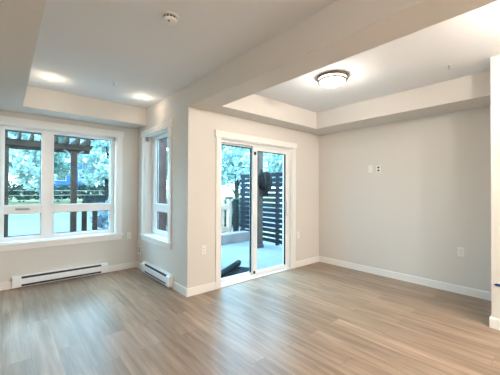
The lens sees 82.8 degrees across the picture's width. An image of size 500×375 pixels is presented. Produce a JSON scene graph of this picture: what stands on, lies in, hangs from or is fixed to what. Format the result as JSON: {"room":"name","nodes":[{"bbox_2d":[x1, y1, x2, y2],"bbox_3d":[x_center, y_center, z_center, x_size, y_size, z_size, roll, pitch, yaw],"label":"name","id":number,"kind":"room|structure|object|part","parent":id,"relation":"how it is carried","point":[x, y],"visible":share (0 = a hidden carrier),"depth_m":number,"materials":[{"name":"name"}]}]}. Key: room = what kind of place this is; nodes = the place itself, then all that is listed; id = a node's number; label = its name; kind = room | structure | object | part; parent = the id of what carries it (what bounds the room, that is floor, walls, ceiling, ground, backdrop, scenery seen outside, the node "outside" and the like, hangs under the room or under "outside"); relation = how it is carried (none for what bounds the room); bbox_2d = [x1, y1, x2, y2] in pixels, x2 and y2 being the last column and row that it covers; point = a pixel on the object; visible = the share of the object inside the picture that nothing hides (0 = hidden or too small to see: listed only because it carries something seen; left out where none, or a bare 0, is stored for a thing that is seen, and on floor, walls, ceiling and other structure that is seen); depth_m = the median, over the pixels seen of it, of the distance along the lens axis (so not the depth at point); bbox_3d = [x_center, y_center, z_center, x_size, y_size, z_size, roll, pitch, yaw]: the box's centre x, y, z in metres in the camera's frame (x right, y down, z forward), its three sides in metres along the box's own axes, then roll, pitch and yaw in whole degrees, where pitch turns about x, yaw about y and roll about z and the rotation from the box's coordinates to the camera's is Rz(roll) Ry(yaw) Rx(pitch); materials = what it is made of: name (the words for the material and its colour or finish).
{"room":"empty living room","nodes":[
{"label":"empty living room","id":0,"kind":"room"},
{"bbox_2d":[0,110,137,288],"bbox_3d":[-3.334,0.030,3.986,3.376,2.710,0.220,1,-1,-41],"label":"wall","id":1,"kind":"structure","parent":0,"point":[124,250],"depth_m":4.55,"materials":[{"name":"white paint"}]},
{"bbox_2d":[0,281,10,290],"bbox_3d":[-3.902,1.324,3.332,1.685,0.105,0.014,1,-1,-41],"label":"baseboard","id":2,"kind":"structure","parent":1,"relation":"attached to","point":[3,285],"depth_m":3.84,"materials":[{"name":"white paint"}]},
{"bbox_2d":[12,262,107,288],"bbox_3d":[-2.789,1.301,4.259,1.202,0.151,0.067,1,-1,-41],"label":"baseboard heater","id":3,"kind":"object","parent":1,"relation":"attached to","point":[80,271],"visible":1,"depth_m":4.19,"materials":[{"name":"white metal"}]},
{"bbox_3d":[-2.773,1.303,4.240,1.002,0.076,0.014,1,-1,-41],"label":"panel","id":4,"kind":"part","parent":3,"relation":"part of","materials":[{"name":"white metal"}]},
{"bbox_3d":[-2.796,1.301,4.267,1.002,0.151,0.045,1,-1,-41],"label":"plate","id":5,"kind":"part","parent":3,"relation":"part of","materials":[{"name":"white metal"}]},
{"bbox_2d":[0,116,123,251],"bbox_3d":[-2.865,-0.044,4.352,1.712,1.823,0.242,1,-1,-41],"label":"window","id":6,"kind":"structure","parent":1,"relation":"in","point":[46,208],"depth_m":4.27,"materials":[{"name":"white paint"}]},
{"bbox_3d":[-3.246,-0.280,4.068,0.480,1.130,0.015,1,-1,-41],"label":"opening sash","id":7,"kind":"part","parent":6,"relation":"part of","materials":[{"name":"white plastic"}]},
{"bbox_3d":[-2.800,-0.910,4.289,1.712,0.092,0.030,1,-1,-41],"label":"head casing","id":8,"kind":"part","parent":6,"relation":"part of","materials":[{"name":"white paint"}]},
{"bbox_3d":[-2.207,-0.040,4.804,0.085,1.633,0.019,1,-1,-41],"label":"casing","id":9,"kind":"part","parent":6,"relation":"part of","materials":[{"name":"white paint"}]},
{"bbox_2d":[108,261,136,271],"bbox_3d":[-2.168,1.346,4.833,0.479,0.105,0.014,1,-1,-41],"label":"baseboard","id":10,"kind":"structure","parent":1,"relation":"attached to","point":[111,268],"depth_m":4.82,"materials":[{"name":"white paint"}]},
{"bbox_2d":[137,85,202,287],"bbox_3d":[-1.379,0.043,4.475,0.220,2.710,2.040,1,-1,-41],"label":"wall","id":11,"kind":"structure","parent":0,"point":[183,261],"depth_m":3.77,"materials":[{"name":"white paint"}]},
{"bbox_2d":[136,261,140,269],"bbox_3d":[-1.862,1.348,4.835,0.014,0.105,0.382,1,-1,-41],"label":"baseboard","id":12,"kind":"structure","parent":11,"relation":"attached to","point":[138,265],"depth_m":4.89,"materials":[{"name":"white paint"}]},
{"bbox_2d":[139,119,172,249],"bbox_3d":[-1.416,-0.037,4.445,0.208,1.823,1.145,1,-1,-41],"label":"window","id":13,"kind":"structure","parent":11,"relation":"in","point":[150,207],"depth_m":4.71,"materials":[{"name":"white paint"}]},
{"bbox_3d":[-1.804,-0.039,4.784,0.019,1.633,0.085,1,-1,-41],"label":"casing","id":14,"kind":"part","parent":13,"relation":"part of","materials":[{"name":"white paint"}]},
{"bbox_3d":[-1.471,-0.904,4.403,0.030,0.092,1.145,1,-1,-41],"label":"head casing","id":15,"kind":"part","parent":13,"relation":"part of","materials":[{"name":"white paint"}]},
{"bbox_3d":[-1.355,-0.040,4.498,0.046,1.633,0.935,1,-1,-41],"label":"frame","id":16,"kind":"part","parent":13,"relation":"part of","materials":[{"name":"white plastic"}]},
{"bbox_3d":[-1.359,-0.269,4.460,0.015,1.135,0.720,1,-1,-41],"label":"opening sash","id":17,"kind":"part","parent":13,"relation":"part of","materials":[{"name":"white plastic"}]},
{"bbox_3d":[-1.136,-0.044,4.013,0.019,1.633,0.085,1,-1,-41],"label":"casing","id":18,"kind":"part","parent":13,"relation":"part of","materials":[{"name":"white paint"}]},
{"bbox_2d":[141,261,172,286],"bbox_3d":[-1.419,1.292,4.282,0.067,0.154,1.025,1,-1,-41],"label":"baseboard heater","id":19,"kind":"object","parent":11,"relation":"attached to","point":[160,275],"visible":1,"depth_m":4.19,"materials":[{"name":"white metal"}]},
{"bbox_3d":[-1.438,1.294,4.266,0.014,0.079,0.825,1,-1,-41],"label":"panel","id":20,"kind":"part","parent":19,"relation":"part of","materials":[{"name":"white metal"}]},
{"bbox_3d":[-1.411,1.292,4.289,0.045,0.154,0.825,1,-1,-41],"label":"plate","id":21,"kind":"part","parent":19,"relation":"part of","materials":[{"name":"white metal"}]},
{"bbox_2d":[173,281,187,296],"bbox_3d":[-0.928,1.341,3.756,0.014,0.105,0.403,1,-1,-41],"label":"baseboard","id":22,"kind":"structure","parent":11,"relation":"attached to","point":[177,287],"depth_m":3.73,"materials":[{"name":"white paint"}]},
{"bbox_2d":[0,262,499,374],"bbox_3d":[0.769,1.437,1.375,6.190,0.120,9.086,1,-1,-41],"label":"floor","id":23,"kind":"structure","parent":0,"point":[318,318],"depth_m":2.77,"materials":[{"name":"brown wood"}]},
{"bbox_2d":[202,110,318,284],"bbox_3d":[0.363,0.054,4.779,2.814,2.710,0.220,1,-1,-41],"label":"wall","id":24,"kind":"structure","parent":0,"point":[307,151],"depth_m":4.87,"materials":[{"name":"white paint"}]},
{"bbox_2d":[187,282,215,296],"bbox_3d":[-0.635,1.342,3.752,0.424,0.105,0.014,1,-1,-41],"label":"baseboard","id":25,"kind":"structure","parent":24,"relation":"attached to","point":[211,286],"depth_m":3.74,"materials":[{"name":"white paint"}]},
{"bbox_2d":[201,245,205,254],"bbox_3d":[-0.616,0.832,3.774,0.072,0.118,0.009,1,-1,-41],"label":"power outlet","id":26,"kind":"object","parent":24,"relation":"attached to","point":[203,248],"visible":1,"depth_m":3.77,"materials":[{"name":"white plastic"}]},
{"bbox_2d":[215,130,296,288],"bbox_3d":[0.117,0.311,4.505,1.720,2.187,0.190,1,-1,-41],"label":"door","id":27,"kind":"structure","parent":24,"relation":"attached to","point":[255,144],"depth_m":4.47,"materials":[{"name":"white paint"}]},
{"bbox_3d":[-0.437,0.349,3.927,0.085,2.095,0.019,1,-1,-41],"label":"casing","id":28,"kind":"part","parent":27,"relation":"part of","materials":[{"name":"white paint"}]},
{"bbox_3d":[-0.209,0.362,4.305,0.665,2.016,0.040,1,-1,-41],"label":"fixed panel","id":29,"kind":"part","parent":27,"relation":"part of","materials":[{"name":"clear glass"}]},
{"bbox_3d":[0.091,0.358,4.535,1.510,2.095,0.110,1,-1,-41],"label":"frame","id":30,"kind":"part","parent":27,"relation":"part of","materials":[{"name":"white plastic"}]},
{"bbox_3d":[0.174,-0.736,4.455,1.720,0.092,0.030,1,-1,-41],"label":"head casing","id":31,"kind":"part","parent":27,"relation":"part of","materials":[{"name":"white paint"}]},
{"bbox_3d":[0.343,0.368,4.716,0.818,2.016,0.042,1,-1,-41],"label":"sliding panel","id":32,"kind":"part","parent":27,"relation":"part of","materials":[{"name":"clear glass"}]},
{"bbox_3d":[0.769,0.365,4.970,0.085,2.095,0.019,1,-1,-41],"label":"casing","id":33,"kind":"part","parent":27,"relation":"part of","materials":[{"name":"white paint"}]},
{"bbox_2d":[296,256,318,267],"bbox_3d":[1.064,1.364,5.223,0.710,0.105,0.014,1,-1,-41],"label":"baseboard","id":34,"kind":"structure","parent":24,"relation":"attached to","point":[304,262],"depth_m":5.21,"materials":[{"name":"white paint"}]},
{"bbox_2d":[28,0,499,112],"bbox_3d":[0.781,-1.408,1.403,6.630,0.150,9.526,1,-1,-41],"label":"ceiling","id":35,"kind":"structure","parent":0,"point":[87,45],"depth_m":2.72,"materials":[{"name":"white paint"}]},
{"bbox_2d":[46,76,57,79],"bbox_3d":[-2.398,-1.322,3.436,0.120,0.006,0.120,1,-1,-41],"label":"recessed light","id":36,"kind":"object","parent":35,"relation":"in","point":[47,77],"visible":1,"depth_m":3.44,"materials":[{"name":"white plastic"}]},
{"bbox_2d":[0,0,146,128],"bbox_3d":[-0.284,-1.207,0.480,3.376,0.279,9.086,1,-1,-41],"label":"ceiling","id":37,"kind":"structure","parent":35,"relation":"attached to","point":[20,20],"depth_m":3.24,"materials":[{"name":"white paint"}]},
{"bbox_2d":[161,11,178,25],"bbox_3d":[-0.621,-1.303,2.202,0.138,0.054,0.138,1,-1,-41],"label":"smoke detector","id":38,"kind":"object","parent":35,"relation":"attached to","point":[170,18],"visible":1,"depth_m":2.17,"materials":[{"name":"white plastic"}]},
{"bbox_2d":[317,71,348,86],"bbox_3d":[0.973,-1.260,3.356,0.364,0.106,0.364,1,-1,-41],"label":"ceiling lamp","id":39,"kind":"object","parent":35,"relation":"attached to","point":[330,78],"visible":1,"depth_m":3.25,"materials":[{"name":"white glass"}]},
{"bbox_2d":[188,0,497,110],"bbox_3d":[1.704,-1.194,0.997,0.308,0.279,7.266,1,-1,-41],"label":"ceiling beam","id":40,"kind":"structure","parent":35,"relation":"attached to","point":[343,29],"depth_m":2.18,"materials":[{"name":"white paint"}]},
{"bbox_2d":[210,70,490,134],"bbox_3d":[1.272,-1.169,3.646,2.506,0.279,2.695,1,-1,-41],"label":"soffit","id":41,"kind":"structure","parent":35,"relation":"attached to","point":[472,91],"depth_m":4.00,"materials":[{"name":"white paint"}]},
{"bbox_2d":[319,106,490,291],"bbox_3d":[2.298,0.059,4.526,0.220,2.710,2.695,1,-1,-41],"label":"wall","id":42,"kind":"structure","parent":0,"point":[430,197],"depth_m":4.20,"materials":[{"name":"white paint"}]},
{"bbox_2d":[368,165,372,172],"bbox_3d":[1.996,-0.305,4.705,0.008,0.118,0.072,1,-1,-41],"label":"cable plate","id":43,"kind":"object","parent":42,"relation":"attached to","point":[370,168],"visible":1,"depth_m":4.70,"materials":[{"name":"white plastic"}]},
{"bbox_2d":[376,165,380,172],"bbox_3d":[2.083,-0.301,4.605,0.008,0.118,0.072,1,-1,-41],"label":"power outlet","id":44,"kind":"object","parent":42,"relation":"attached to","point":[378,167],"visible":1,"depth_m":4.60,"materials":[{"name":"white plastic"}]},
{"bbox_2d":[319,256,490,300],"bbox_3d":[2.204,1.361,4.437,0.014,0.105,2.667,1,-1,-41],"label":"baseboard","id":45,"kind":"structure","parent":42,"relation":"attached to","point":[472,292],"depth_m":4.18,"materials":[{"name":"white paint"}]},
{"bbox_2d":[458,247,463,256],"bbox_3d":[2.796,0.856,3.764,0.009,0.118,0.072,1,-1,-41],"label":"power outlet","id":46,"kind":"object","parent":42,"relation":"attached to","point":[460,250],"visible":1,"depth_m":3.76,"materials":[{"name":"white plastic"}]},
{"bbox_2d":[490,55,499,318],"bbox_3d":[4.337,0.038,1.486,1.116,2.710,4.571,1,-1,-41],"label":"wall","id":47,"kind":"structure","parent":0,"point":[494,61],"depth_m":2.82,"materials":[{"name":"white paint"}]},
{"bbox_2d":[489,317,499,329],"bbox_3d":[3.900,1.335,1.109,0.014,0.105,4.585,1,-1,-41],"label":"baseboard","id":48,"kind":"structure","parent":47,"relation":"attached to","point":[494,323],"depth_m":2.81,"materials":[{"name":"white paint"}]},
{"label":"outside","id":49,"kind":"structure","parent":0,"visible":0},
{"bbox_3d":[13.308,2.268,20.498,43.004,1.100,1.200,1,-1,-41],"label":"garden bed","id":50,"kind":"object","parent":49,"visible":0},
{"bbox_2d":[221,197,232,232],"bbox_3d":[-1.198,0.901,7.713,1.700,1.260,0.160,1,-1,-41],"label":"fence","id":51,"kind":"object","parent":50,"relation":"on","point":[228,207],"visible":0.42,"depth_m":8.16,"materials":[{"name":"white wood"}]},
{"bbox_3d":[-1.245,1.191,7.671,1.580,0.140,0.040,1,-1,-41],"label":"rail","id":52,"kind":"part","parent":51,"relation":"part of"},
{"bbox_3d":[-1.242,0.546,7.677,1.580,0.170,0.040,1,-1,-41],"label":"rail","id":53,"kind":"part","parent":51,"relation":"part of","materials":[{"name":"white wood"}]},
{"bbox_3d":[-0.608,0.929,8.223,0.100,1.220,0.120,1,-1,-41],"label":"fence post","id":54,"kind":"part","parent":51,"relation":"part of","materials":[{"name":"white wood"}]},
{"bbox_2d":[233,199,238,231],"bbox_3d":[-0.402,0.936,8.157,0.135,1.205,0.130,1,-1,-41],"label":"gate post","id":55,"kind":"object","parent":50,"relation":"on","point":[235,201],"visible":0.78,"depth_m":8.12,"materials":[{"name":"black wood"}]},
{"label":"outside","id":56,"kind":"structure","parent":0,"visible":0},
{"bbox_2d":[8,189,282,214],"bbox_3d":[-18.441,1.520,44.207,150.000,2.800,49.000,1,-1,-41],"label":"lawn","id":57,"kind":"structure","parent":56,"point":[225,193],"depth_m":26.15,"materials":[{"name":"green plant"}]},
{"bbox_2d":[8,131,56,192],"bbox_3d":[-15.598,-2.913,18.344,5.094,8.979,5.462,0,-1,29],"label":"tree","id":58,"kind":"object","parent":57,"relation":"on","point":[21,161],"visible":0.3,"depth_m":18.21,"materials":[{"name":"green plant"}]},
{"bbox_2d":[17,134,70,194],"bbox_3d":[-20.197,-4.750,27.664,5.450,11.599,6.701,0,-1,6],"label":"tree","id":59,"kind":"object","parent":57,"relation":"on","point":[64,167],"visible":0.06,"depth_m":27.94,"materials":[{"name":"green plant"}]},
{"bbox_2d":[8,180,104,201],"bbox_3d":[-16.522,0.322,24.407,15.733,2.003,1.823,1,-1,-41],"label":"hedge","id":60,"kind":"object","parent":57,"relation":"on","point":[65,194],"visible":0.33,"depth_m":24.34,"materials":[{"name":"green plant"}]},
{"bbox_2d":[54,138,94,188],"bbox_3d":[-28.419,-3.822,44.200,6.600,8.600,8.800,1,-1,-41],"label":"house","id":61,"kind":"structure","parent":57,"relation":"on","point":[65,180],"depth_m":40.79,"materials":[{"name":"blue"}]},
{"bbox_3d":[-26.778,-1.804,40.212,1.100,1.500,0.040,1,-1,-41],"label":"pane","id":62,"kind":"part","parent":61,"relation":"part of","materials":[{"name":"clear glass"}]},
{"bbox_2d":[67,139,108,199],"bbox_3d":[-10.912,-2.644,21.983,4.958,8.658,4.841,0,-1,-16],"label":"tree","id":63,"kind":"object","parent":57,"relation":"on","point":[101,147],"visible":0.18,"depth_m":20.73,"materials":[{"name":"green plant"}]},
{"bbox_2d":[8,190,167,203],"bbox_3d":[-14.017,0.852,22.296,20.070,1.340,0.110,1,-1,-41],"label":"fence","id":64,"kind":"object","parent":57,"relation":"on","point":[9,190],"visible":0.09,"depth_m":20.96,"materials":[{"name":"silver metal"}]},
{"bbox_3d":[-13.995,0.947,22.268,20.000,0.050,0.040,1,-1,-41],"label":"rail","id":65,"kind":"part","parent":64,"relation":"part of","materials":[{"name":"white metal"}]},
{"bbox_3d":[-13.992,0.247,22.275,20.000,0.050,0.040,1,-1,-41],"label":"rail","id":66,"kind":"part","parent":64,"relation":"part of","materials":[{"name":"white metal"}]},
{"bbox_3d":[-13.993,0.597,22.272,20.000,0.050,0.040,1,-1,-41],"label":"rail","id":67,"kind":"part","parent":64,"relation":"part of","materials":[{"name":"white metal"}]},
{"bbox_2d":[82,195,106,202],"bbox_3d":[-10.996,1.078,20.101,1.400,1.070,0.900,1,-1,-41],"label":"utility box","id":68,"kind":"object","parent":57,"relation":"on","point":[89,198],"visible":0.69,"depth_m":19.77,"materials":[{"name":"black metal"}]},
{"bbox_2d":[167,137,167,185],"bbox_3d":[-10.611,-3.685,31.925,6.608,10.042,7.890,1,-1,-41],"label":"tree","id":69,"kind":"object","parent":57,"relation":"on","point":[167,137],"visible":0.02,"depth_m":31.27,"materials":[{"name":"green plant"}]},
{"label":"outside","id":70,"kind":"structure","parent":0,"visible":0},
{"bbox_3d":[-5.678,1.491,3.479,7.996,0.100,2.094,1,-1,-41],"label":"floor","id":71,"kind":"structure","parent":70,"visible":0},
{"bbox_2d":[4,130,93,236],"bbox_3d":[-5.140,0.200,5.172,4.000,2.580,0.950,1,-1,-41],"label":"pergola","id":72,"kind":"object","parent":71,"relation":"on","point":[75,147],"visible":0.81,"depth_m":5.91,"materials":[{"name":"grey paint"}]},
{"bbox_3d":[-4.558,0.329,5.311,0.055,2.270,0.100,1,-1,-41],"label":"post","id":73,"kind":"part","parent":72,"relation":"part of","materials":[{"name":"wood"}]},
{"bbox_3d":[-3.743,0.339,6.016,0.110,2.270,0.100,1,-1,-41],"label":"post","id":74,"kind":"part","parent":72,"relation":"part of","materials":[{"name":"wood"}]},
{"bbox_2d":[81,200,97,230],"bbox_3d":[-3.601,0.892,6.307,0.494,1.230,0.060,1,-1,-41],"label":"railing","id":75,"kind":"object","parent":71,"relation":"on","point":[94,213],"visible":0.49,"depth_m":6.26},
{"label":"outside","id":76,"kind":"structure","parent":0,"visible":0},
{"bbox_2d":[8,206,282,235],"bbox_3d":[-3.631,2.149,15.625,75.000,1.100,13.600,1,-1,-41],"label":"path","id":77,"kind":"structure","parent":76,"point":[28,224],"depth_m":12.16,"materials":[{"name":"grey concrete"}]},
{"bbox_2d":[88,198,108,229],"bbox_3d":[-3.677,0.899,7.267,0.784,1.281,0.758,0,-1,19],"label":"shrub","id":78,"kind":"object","parent":77,"relation":"on","point":[103,220],"visible":0.33,"depth_m":7.11,"materials":[{"name":"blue plant"}]},
{"bbox_2d":[166,197,249,225],"bbox_3d":[-1.404,1.034,11.193,4.113,1.361,1.694,1,-1,-41],"label":"hedge","id":79,"kind":"object","parent":77,"relation":"on","point":[225,200],"visible":0.08,"depth_m":11.50,"materials":[{"name":"green plant"}]},
{"bbox_2d":[221,145,272,198],"bbox_3d":[-0.746,-2.503,18.638,5.042,8.492,4.274,0,-1,-3],"label":"tree","id":80,"kind":"object","parent":77,"relation":"on","point":[235,163],"visible":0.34,"depth_m":17.90,"materials":[{"name":"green plant"}]},
{"bbox_2d":[264,153,282,187],"bbox_3d":[3.430,-2.768,23.926,5.547,9.165,4.850,0,-1,-10],"label":"tree","id":81,"kind":"object","parent":77,"relation":"on","point":[276,160],"visible":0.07,"depth_m":22.53,"materials":[{"name":"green plant"}]},
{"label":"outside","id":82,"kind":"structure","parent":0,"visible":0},
{"bbox_2d":[221,237,281,277],"bbox_3d":[1.001,1.546,7.222,7.004,0.100,2.774,1,-1,-41],"label":"floor","id":83,"kind":"structure","parent":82,"point":[270,255],"depth_m":6.27,"materials":[{"name":"grey concrete"}]},
{"bbox_2d":[158,138,166,230],"bbox_3d":[-2.017,-0.008,6.150,0.440,2.960,0.140,1,-1,-41],"label":"timber post","id":84,"kind":"object","parent":83,"relation":"on","point":[162,191],"visible":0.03,"depth_m":6.18,"materials":[{"name":"wood"}]},
{"bbox_2d":[221,230,248,244],"bbox_3d":[-1.244,1.355,7.102,3.040,0.260,0.280,1,-1,-41],"label":"kerb","id":85,"kind":"object","parent":83,"relation":"on","point":[237,236],"visible":0.24,"depth_m":7.66,"materials":[{"name":"grey concrete"}]},
{"bbox_2d":[221,260,248,277],"bbox_3d":[-0.227,1.405,4.834,0.374,0.122,0.860,0,-1,19],"label":"rolled mat","id":86,"kind":"object","parent":83,"relation":"on","point":[238,270],"visible":0.67,"depth_m":4.87,"materials":[{"name":"black rubber"}]},
{"bbox_2d":[257,152,263,247],"bbox_3d":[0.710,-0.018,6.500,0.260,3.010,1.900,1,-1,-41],"label":"patio post","id":87,"kind":"object","parent":83,"relation":"on","point":[260,244],"visible":0.32,"depth_m":6.99,"materials":[{"name":"black"}]},
{"bbox_2d":[257,169,272,196],"bbox_3d":[0.394,-0.107,6.975,0.493,0.701,0.214,1,-1,-41],"label":"hanging bag","id":88,"kind":"object","parent":87,"relation":"hanging from","point":[264,181],"visible":1,"depth_m":6.90,"materials":[{"name":"black fabric"}]},
{"bbox_2d":[240,172,282,245],"bbox_3d":[0.673,0.551,7.390,0.100,1.890,2.840,1,-1,-41],"label":"privacy screen","id":89,"kind":"object","parent":83,"relation":"on","point":[277,185],"visible":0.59,"depth_m":7.47,"materials":[{"name":"black wood"}]},
{"bbox_3d":[-0.203,0.557,8.418,0.078,1.890,0.080,1,-1,-41],"label":"screen post","id":90,"kind":"part","parent":89,"relation":"part of","materials":[{"name":"black wood"}]},
{"bbox_3d":[0.714,0.551,7.360,0.078,1.890,0.080,1,-1,-41],"label":"screen post","id":91,"kind":"part","parent":89,"relation":"part of","materials":[{"name":"black wood"}]}
]}

